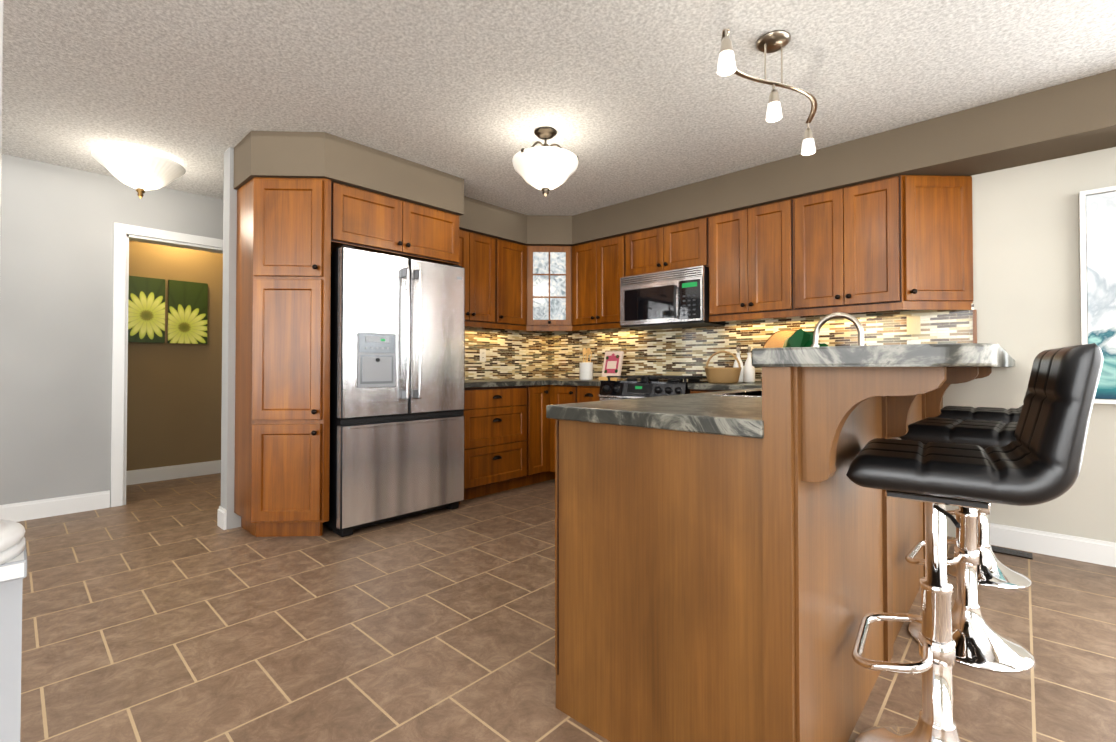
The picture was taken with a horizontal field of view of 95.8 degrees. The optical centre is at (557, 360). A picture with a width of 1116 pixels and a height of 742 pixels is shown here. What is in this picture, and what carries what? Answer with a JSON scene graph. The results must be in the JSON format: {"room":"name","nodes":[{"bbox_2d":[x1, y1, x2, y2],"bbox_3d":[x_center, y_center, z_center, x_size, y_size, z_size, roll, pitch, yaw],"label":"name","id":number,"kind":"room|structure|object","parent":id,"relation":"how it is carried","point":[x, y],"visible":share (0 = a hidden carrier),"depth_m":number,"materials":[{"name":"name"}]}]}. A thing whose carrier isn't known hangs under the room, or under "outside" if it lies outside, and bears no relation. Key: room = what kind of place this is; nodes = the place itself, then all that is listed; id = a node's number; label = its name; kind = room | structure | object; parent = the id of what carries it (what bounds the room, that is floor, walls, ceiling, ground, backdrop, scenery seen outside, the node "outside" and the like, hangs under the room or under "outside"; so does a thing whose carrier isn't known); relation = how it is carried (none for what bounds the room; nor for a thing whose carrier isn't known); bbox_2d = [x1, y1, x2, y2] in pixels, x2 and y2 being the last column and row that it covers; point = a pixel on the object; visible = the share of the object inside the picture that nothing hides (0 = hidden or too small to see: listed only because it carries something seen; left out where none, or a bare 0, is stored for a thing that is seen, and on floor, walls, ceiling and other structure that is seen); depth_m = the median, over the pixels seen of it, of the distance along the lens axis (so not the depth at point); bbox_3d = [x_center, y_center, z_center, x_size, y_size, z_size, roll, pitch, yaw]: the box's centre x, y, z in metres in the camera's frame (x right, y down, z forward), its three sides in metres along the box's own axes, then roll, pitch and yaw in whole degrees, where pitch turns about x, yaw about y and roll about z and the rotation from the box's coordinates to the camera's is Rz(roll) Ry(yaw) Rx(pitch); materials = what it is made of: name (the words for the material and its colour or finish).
{"room":"kitchen","nodes":[
{"label":"kitchen","id":0,"kind":"room"},
{"bbox_2d":[0,541,26,741],"bbox_3d":[-2.178,0.635,-0.791,0.144,0.767,4.139,-1,-1,43],"label":"wall","id":1,"kind":"structure","parent":0,"point":[13,572],"depth_m":0.68,"materials":[{"name":"grey paint"}]},
{"bbox_2d":[0,0,24,564],"bbox_3d":[-0.863,-0.565,0.652,0.320,1.672,0.320,-1,-1,43],"label":"round column","id":2,"kind":"structure","parent":1,"relation":"on","point":[12,540],"depth_m":0.71,"materials":[{"name":"grey"}]},
{"bbox_2d":[0,154,222,504],"bbox_3d":[-3.771,-0.146,3.313,0.130,2.440,8.000,-1,-1,43],"label":"wall","id":3,"kind":"structure","parent":0,"point":[56,272],"depth_m":3.54,"materials":[{"name":"white paint"}]},
{"bbox_2d":[126,240,222,470],"bbox_3d":[-4.374,-0.139,3.869,0.130,2.440,8.000,-1,-1,43],"label":"wall","id":4,"kind":"structure","parent":0,"point":[174,399],"depth_m":4.67,"materials":[{"name":"brown paint"}]},
{"bbox_2d":[128,276,164,342],"bbox_3d":[-3.691,-0.450,4.495,0.028,0.580,0.300,-1,-1,43],"label":"framed picture","id":5,"kind":"object","parent":4,"relation":"attached to","point":[146,309],"visible":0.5,"depth_m":4.50,"materials":[{"name":"fabric"}]},
{"bbox_2d":[167,280,207,343],"bbox_3d":[-3.470,-0.447,4.734,0.028,0.580,0.300,-1,-1,43],"label":"framed picture","id":6,"kind":"object","parent":4,"relation":"attached to","point":[187,310],"visible":0.86,"depth_m":4.72,"materials":[{"name":"fabric"}]},
{"bbox_2d":[250,177,325,274],"bbox_3d":[-1.618,-0.795,3.030,0.295,0.580,0.295,-1,-1,43],"label":"upper cabinet","id":7,"kind":"object","parent":0,"relation":"attached to","point":[288,215],"depth_m":3.03,"materials":[{"name":"brown wood"}]},
{"bbox_2d":[221,147,547,528],"bbox_3d":[-1.155,-0.132,4.343,0.140,2.440,2.940,-1,-1,43],"label":"wall","id":8,"kind":"structure","parent":0,"point":[228,347],"depth_m":3.24,"materials":[{"name":"white paint"}]},
{"bbox_2d":[334,182,461,265],"bbox_3d":[-1.285,-0.907,3.643,0.626,0.370,0.962,-1,-1,43],"label":"upper cabinet","id":9,"kind":"object","parent":8,"relation":"attached to","point":[363,219],"depth_m":3.39,"materials":[{"name":"brown wood"}]},
{"bbox_2d":[462,230,497,326],"bbox_3d":[-0.858,-0.702,4.328,0.322,0.760,0.592,-1,-1,43],"label":"upper cabinet","id":10,"kind":"object","parent":8,"relation":"attached to","point":[479,252],"depth_m":4.32,"materials":[{"name":"brown wood"}]},
{"bbox_2d":[494,239,529,330],"bbox_3d":[-0.500,-0.697,4.688,0.360,0.760,0.423,-1,-1,43],"label":"upper cabinet","id":11,"kind":"object","parent":8,"relation":"attached to","point":[513,258],"depth_m":4.60,"materials":[{"name":"brown wood"}]},
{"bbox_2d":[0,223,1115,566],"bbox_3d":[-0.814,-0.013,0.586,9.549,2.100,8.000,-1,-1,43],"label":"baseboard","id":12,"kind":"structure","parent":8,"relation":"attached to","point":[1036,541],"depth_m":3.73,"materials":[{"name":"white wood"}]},
{"bbox_2d":[1,0,1115,215],"bbox_3d":[-1.170,-1.397,1.069,10.700,0.001,8.200,-1,-1,43],"label":"ceiling","id":13,"kind":"structure","parent":0,"point":[627,100],"depth_m":2.45,"materials":[{"name":"white paint"}]},
{"bbox_2d":[91,147,185,198],"bbox_3d":[-2.800,-1.223,3.385,0.490,0.282,0.490,-1,-1,43],"label":"light","id":14,"kind":"object","parent":13,"relation":"attached to","point":[140,171],"visible":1,"depth_m":3.27,"materials":[{"name":"white glass"}]},
{"bbox_2d":[513,127,577,196],"bbox_3d":[-0.075,-1.175,3.021,0.394,0.389,0.395,-1,-1,43],"label":"semi-flush ceiling light","id":15,"kind":"object","parent":13,"relation":"attached to","point":[545,167],"visible":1,"depth_m":2.92,"materials":[{"name":"white glass"}]},
{"bbox_2d":[717,29,816,155],"bbox_3d":[0.933,-1.212,2.182,1.012,0.336,0.154,1,-1,-42],"label":"track light","id":16,"kind":"object","parent":13,"relation":"attached to","point":[773,41],"visible":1,"depth_m":2.16,"materials":[{"name":"white glass"}]},
{"bbox_2d":[18,473,1115,741],"bbox_3d":[-1.170,1.043,1.036,10.700,0.001,8.200,-1,-1,43],"label":"floor","id":17,"kind":"structure","parent":0,"point":[164,611],"depth_m":1.94,"materials":[{"name":"tile"}]},
{"bbox_2d":[234,179,333,529],"bbox_3d":[-1.726,-0.013,3.152,0.626,2.170,0.335,-1,-1,43],"label":"tall cabinet","id":18,"kind":"object","parent":17,"relation":"on","point":[242,366],"depth_m":3.12,"materials":[{"name":"brown wood"}]},
{"bbox_2d":[246,423,325,536],"bbox_3d":[-1.618,0.725,3.009,0.295,0.690,0.295,-1,-1,43],"label":"base cabinet","id":19,"kind":"object","parent":17,"relation":"on","point":[286,463],"depth_m":3.01,"materials":[{"name":"brown wood"}]},
{"bbox_2d":[246,271,325,426],"bbox_3d":[-1.618,-0.065,3.020,0.295,0.840,0.295,-1,-1,43],"label":"door","id":20,"kind":"structure","parent":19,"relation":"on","point":[287,384],"depth_m":3.02,"materials":[{"name":"brown wood"}]},
{"bbox_2d":[323,245,464,536],"bbox_3d":[-1.214,0.191,3.563,0.764,1.772,0.910,-1,-1,43],"label":"fridge","id":21,"kind":"object","parent":17,"relation":"on","point":[397,371],"visible":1,"depth_m":3.27,"materials":[{"name":"silver metal"}]},
{"bbox_2d":[459,387,529,504],"bbox_3d":[-0.716,0.650,4.239,0.626,0.874,0.682,-1,-1,43],"label":"base cabinet","id":22,"kind":"object","parent":17,"relation":"on","point":[497,423],"depth_m":4.03,"materials":[{"name":"brown wood"}]},
{"bbox_2d":[465,379,625,390],"bbox_3d":[-0.196,0.194,4.376,1.214,0.040,1.579,-1,-1,43],"label":"countertop","id":23,"kind":"structure","parent":22,"relation":"on","point":[482,384],"depth_m":4.25,"materials":[{"name":"grey stone"}]},
{"bbox_2d":[579,348,592,379],"bbox_3d":[0.257,0.030,4.589,0.132,0.292,0.133,-1,-1,43],"label":"utensil crock","id":24,"kind":"object","parent":23,"relation":"on","point":[586,370],"visible":1,"depth_m":4.54,"materials":[{"name":"white ceramic"}]},
{"bbox_2d":[599,351,623,379],"bbox_3d":[0.487,0.047,4.470,0.200,0.255,0.156,-1,-1,43],"label":"cookbook stand","id":25,"kind":"object","parent":23,"relation":"on","point":[612,363],"visible":0.92,"depth_m":4.45,"materials":[{"name":"beige"}]},
{"bbox_2d":[530,391,549,484],"bbox_3d":[-0.403,0.654,4.579,0.626,0.874,0.241,-1,-1,43],"label":"base cabinet","id":26,"kind":"object","parent":17,"relation":"on","point":[538,399],"depth_m":4.39,"materials":[{"name":"brown wood"}]},
{"bbox_2d":[554,387,637,402],"bbox_3d":[0.368,0.653,4.498,0.558,0.874,0.627,-1,-1,43],"label":"base cabinet","id":27,"kind":"object","parent":17,"relation":"on","point":[561,394],"depth_m":4.29,"materials":[{"name":"brown wood"}]},
{"bbox_2d":[598,375,708,400],"bbox_3d":[0.810,0.594,4.002,0.756,0.939,0.740,-1,-1,43],"label":"range","id":28,"kind":"object","parent":17,"relation":"on","point":[629,387],"visible":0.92,"depth_m":3.82,"materials":[{"name":"black metal"}]},
{"bbox_2d":[546,411,849,741],"bbox_3d":[0.426,0.613,1.539,0.641,0.874,0.606,-1,-1,43],"label":"base cabinet","id":29,"kind":"object","parent":17,"relation":"on","point":[732,565],"depth_m":1.24,"materials":[{"name":"brown wood"}]},
{"bbox_2d":[546,387,917,438],"bbox_3d":[0.923,0.163,2.093,0.652,0.040,2.127,-1,-1,43],"label":"countertop","id":30,"kind":"structure","parent":29,"relation":"on","point":[699,412],"depth_m":1.26,"materials":[{"name":"grey stone"}]},
{"bbox_2d":[710,387,849,398],"bbox_3d":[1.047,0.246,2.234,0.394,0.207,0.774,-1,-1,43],"label":"sink","id":31,"kind":"object","parent":30,"relation":"in","point":[782,392],"depth_m":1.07,"materials":[{"name":"silver metal"}]},
{"bbox_2d":[810,311,873,394],"bbox_3d":[1.198,-0.029,2.141,0.224,0.345,0.108,-1,-1,43],"label":"faucet","id":32,"kind":"object","parent":30,"relation":"on","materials":[{"name":"silver metal"}]},
{"bbox_2d":[751,339,1014,366],"bbox_3d":[1.508,0.006,1.980,0.402,0.040,2.780,-1,-1,43],"label":"countertop","id":33,"kind":"structure","parent":29,"relation":"on","point":[971,353],"depth_m":0.94,"materials":[{"name":"grey stone"}]},
{"bbox_2d":[846,399,901,702],"bbox_3d":[0.929,0.620,2.086,0.641,0.874,0.880,-1,-1,43],"label":"panel","id":34,"kind":"object","parent":17,"relation":"on","point":[873,553],"depth_m":1.61,"materials":[{"name":"brown wood"}]},
{"bbox_2d":[898,395,921,602],"bbox_3d":[1.451,0.628,2.652,0.641,0.874,0.660,-1,-1,43],"label":"base cabinet","id":35,"kind":"object","parent":17,"relation":"on","point":[910,408],"depth_m":2.12,"materials":[{"name":"brown wood"}]},
{"bbox_2d":[688,383,933,394],"bbox_3d":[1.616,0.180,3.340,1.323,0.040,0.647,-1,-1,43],"label":"countertop","id":36,"kind":"structure","parent":35,"relation":"on","point":[692,386],"depth_m":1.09,"materials":[{"name":"grey stone"}]},
{"bbox_2d":[704,351,741,382],"bbox_3d":[1.188,0.047,3.637,0.266,0.233,0.260,-1,-1,43],"label":"wicker basket","id":37,"kind":"object","parent":36,"relation":"on","point":[722,374],"visible":0.98,"depth_m":3.55,"materials":[{"name":"beige wicker"}]},
{"bbox_2d":[733,347,743,382],"bbox_3d":[1.345,0.031,3.764,0.080,0.268,0.080,-1,-1,43],"label":"cruet","id":38,"kind":"object","parent":36,"relation":"on","point":[741,377],"visible":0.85,"depth_m":3.74,"materials":[{"name":"white"}]},
{"bbox_2d":[744,346,754,382],"bbox_3d":[1.414,0.031,3.728,0.080,0.268,0.080,-1,-1,43],"label":"cruet","id":39,"kind":"object","parent":36,"relation":"on","point":[749,372],"visible":0.92,"depth_m":3.70,"materials":[{"name":"white ceramic"}]},
{"bbox_2d":[763,330,796,347],"bbox_3d":[1.664,-0.035,3.632,0.391,0.383,0.115,-1,-1,43],"label":"tray","id":40,"kind":"object","parent":36,"relation":"on","point":[777,339],"visible":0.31,"depth_m":3.70,"materials":[{"name":"orange wood"}]},
{"bbox_2d":[783,329,827,347],"bbox_3d":[1.627,-0.028,3.373,0.320,0.376,0.226,-1,-1,43],"label":"vase","id":41,"kind":"object","parent":36,"relation":"on","point":[800,338],"visible":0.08,"depth_m":3.36,"materials":[{"name":"ceramic"}]},
{"bbox_2d":[900,417,1035,672],"bbox_3d":[1.557,0.516,1.860,0.453,1.075,0.434,-1,-1,43],"label":"bar stool","id":42,"kind":"object","parent":17,"relation":"on","point":[980,643],"visible":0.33,"depth_m":1.82,"materials":[{"name":"silver metal"}]},
{"bbox_2d":[846,343,1102,741],"bbox_3d":[0.980,0.508,1.243,0.446,1.075,0.420,-1,-1,37],"label":"bar stool","id":43,"kind":"object","parent":17,"relation":"on","point":[1038,460],"visible":1,"depth_m":1.16,"materials":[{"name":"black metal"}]},
{"bbox_2d":[935,387,1031,588],"bbox_3d":[2.149,0.525,2.501,0.453,1.075,0.434,-1,-1,43],"label":"bar stool","id":44,"kind":"object","parent":17,"relation":"on","point":[993,571],"visible":0.31,"depth_m":2.44,"materials":[{"name":"silver metal"}]},
{"bbox_2d":[991,546,1032,558],"bbox_3d":[2.465,1.064,2.840,0.300,0.006,0.110,-1,-1,43],"label":"floor vent","id":45,"kind":"object","parent":17,"relation":"in","point":[1012,552],"visible":0.58,"depth_m":2.79,"materials":[{"name":"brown metal"}]},
{"bbox_2d":[233,69,1115,245],"bbox_3d":[1.661,-1.253,1.774,7.496,0.266,2.916,-1,-1,43],"label":"soffit","id":46,"kind":"structure","parent":0,"point":[1074,117],"depth_m":3.08,"materials":[{"name":"beige paint"}]},
{"bbox_2d":[548,147,1115,542],"bbox_3d":[1.517,-0.137,3.968,10.700,2.440,0.130,-1,-1,43],"label":"wall","id":47,"kind":"structure","parent":0,"point":[1026,270],"depth_m":2.82,"materials":[{"name":"beige paint"}]},
{"bbox_2d":[522,246,573,330],"bbox_3d":[-0.090,-0.694,4.947,0.612,0.760,0.613,-1,-1,43],"label":"upper cabinet","id":48,"kind":"object","parent":47,"relation":"attached to","point":[549,265],"depth_m":4.73,"materials":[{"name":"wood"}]},
{"bbox_2d":[570,235,625,330],"bbox_3d":[0.425,-0.698,4.645,0.653,0.760,0.360,-1,-1,43],"label":"upper cabinet","id":49,"kind":"object","parent":47,"relation":"attached to","point":[594,265],"depth_m":4.54,"materials":[{"name":"brown wood"}]},
{"bbox_2d":[626,216,709,270],"bbox_3d":[0.958,-0.894,4.183,0.761,0.380,0.322,-1,-1,43],"label":"upper cabinet","id":50,"kind":"object","parent":47,"relation":"attached to","point":[673,245],"depth_m":4.03,"materials":[{"name":"brown wood"}]},
{"bbox_2d":[614,263,729,330],"bbox_3d":[0.913,-0.490,4.128,0.752,0.420,0.437,-1,-1,43],"label":"microwave","id":51,"kind":"object","parent":47,"relation":"attached to","point":[663,298],"depth_m":4.00,"materials":[{"name":"silver metal"}]},
{"bbox_2d":[710,198,797,322],"bbox_3d":[1.462,-0.711,3.716,0.609,0.760,0.322,-1,-1,43],"label":"upper cabinet","id":52,"kind":"object","parent":47,"relation":"attached to","point":[752,249],"depth_m":3.57,"materials":[{"name":"brown wood"}]},
{"bbox_2d":[794,175,913,314],"bbox_3d":[1.909,-0.716,3.304,0.607,0.760,0.322,-1,-1,43],"label":"upper cabinet","id":53,"kind":"object","parent":47,"relation":"attached to","point":[848,240],"depth_m":3.16,"materials":[{"name":"brown wood"}]},
{"bbox_2d":[907,316,920,334],"bbox_3d":[2.247,-0.223,3.189,0.072,0.116,0.008,-1,-1,43],"label":"switch plate","id":54,"kind":"object","parent":47,"relation":"attached to","point":[913,322],"depth_m":3.19,"materials":[{"name":"beige plastic"}]},
{"bbox_2d":[902,175,973,310],"bbox_3d":[2.247,-0.720,2.992,0.312,0.760,0.322,-1,-1,43],"label":"upper cabinet","id":55,"kind":"object","parent":47,"relation":"attached to","point":[937,223],"depth_m":2.99,"materials":[{"name":"brown wood"}]},
{"bbox_2d":[1079,186,1115,403],"bbox_3d":[3.155,-0.339,2.339,1.020,1.120,0.046,-1,-1,43],"label":"picture","id":56,"kind":"object","parent":47,"relation":"attached to","point":[1097,225],"visible":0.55,"depth_m":2.63,"materials":[{"name":"white paper"}]}
]}

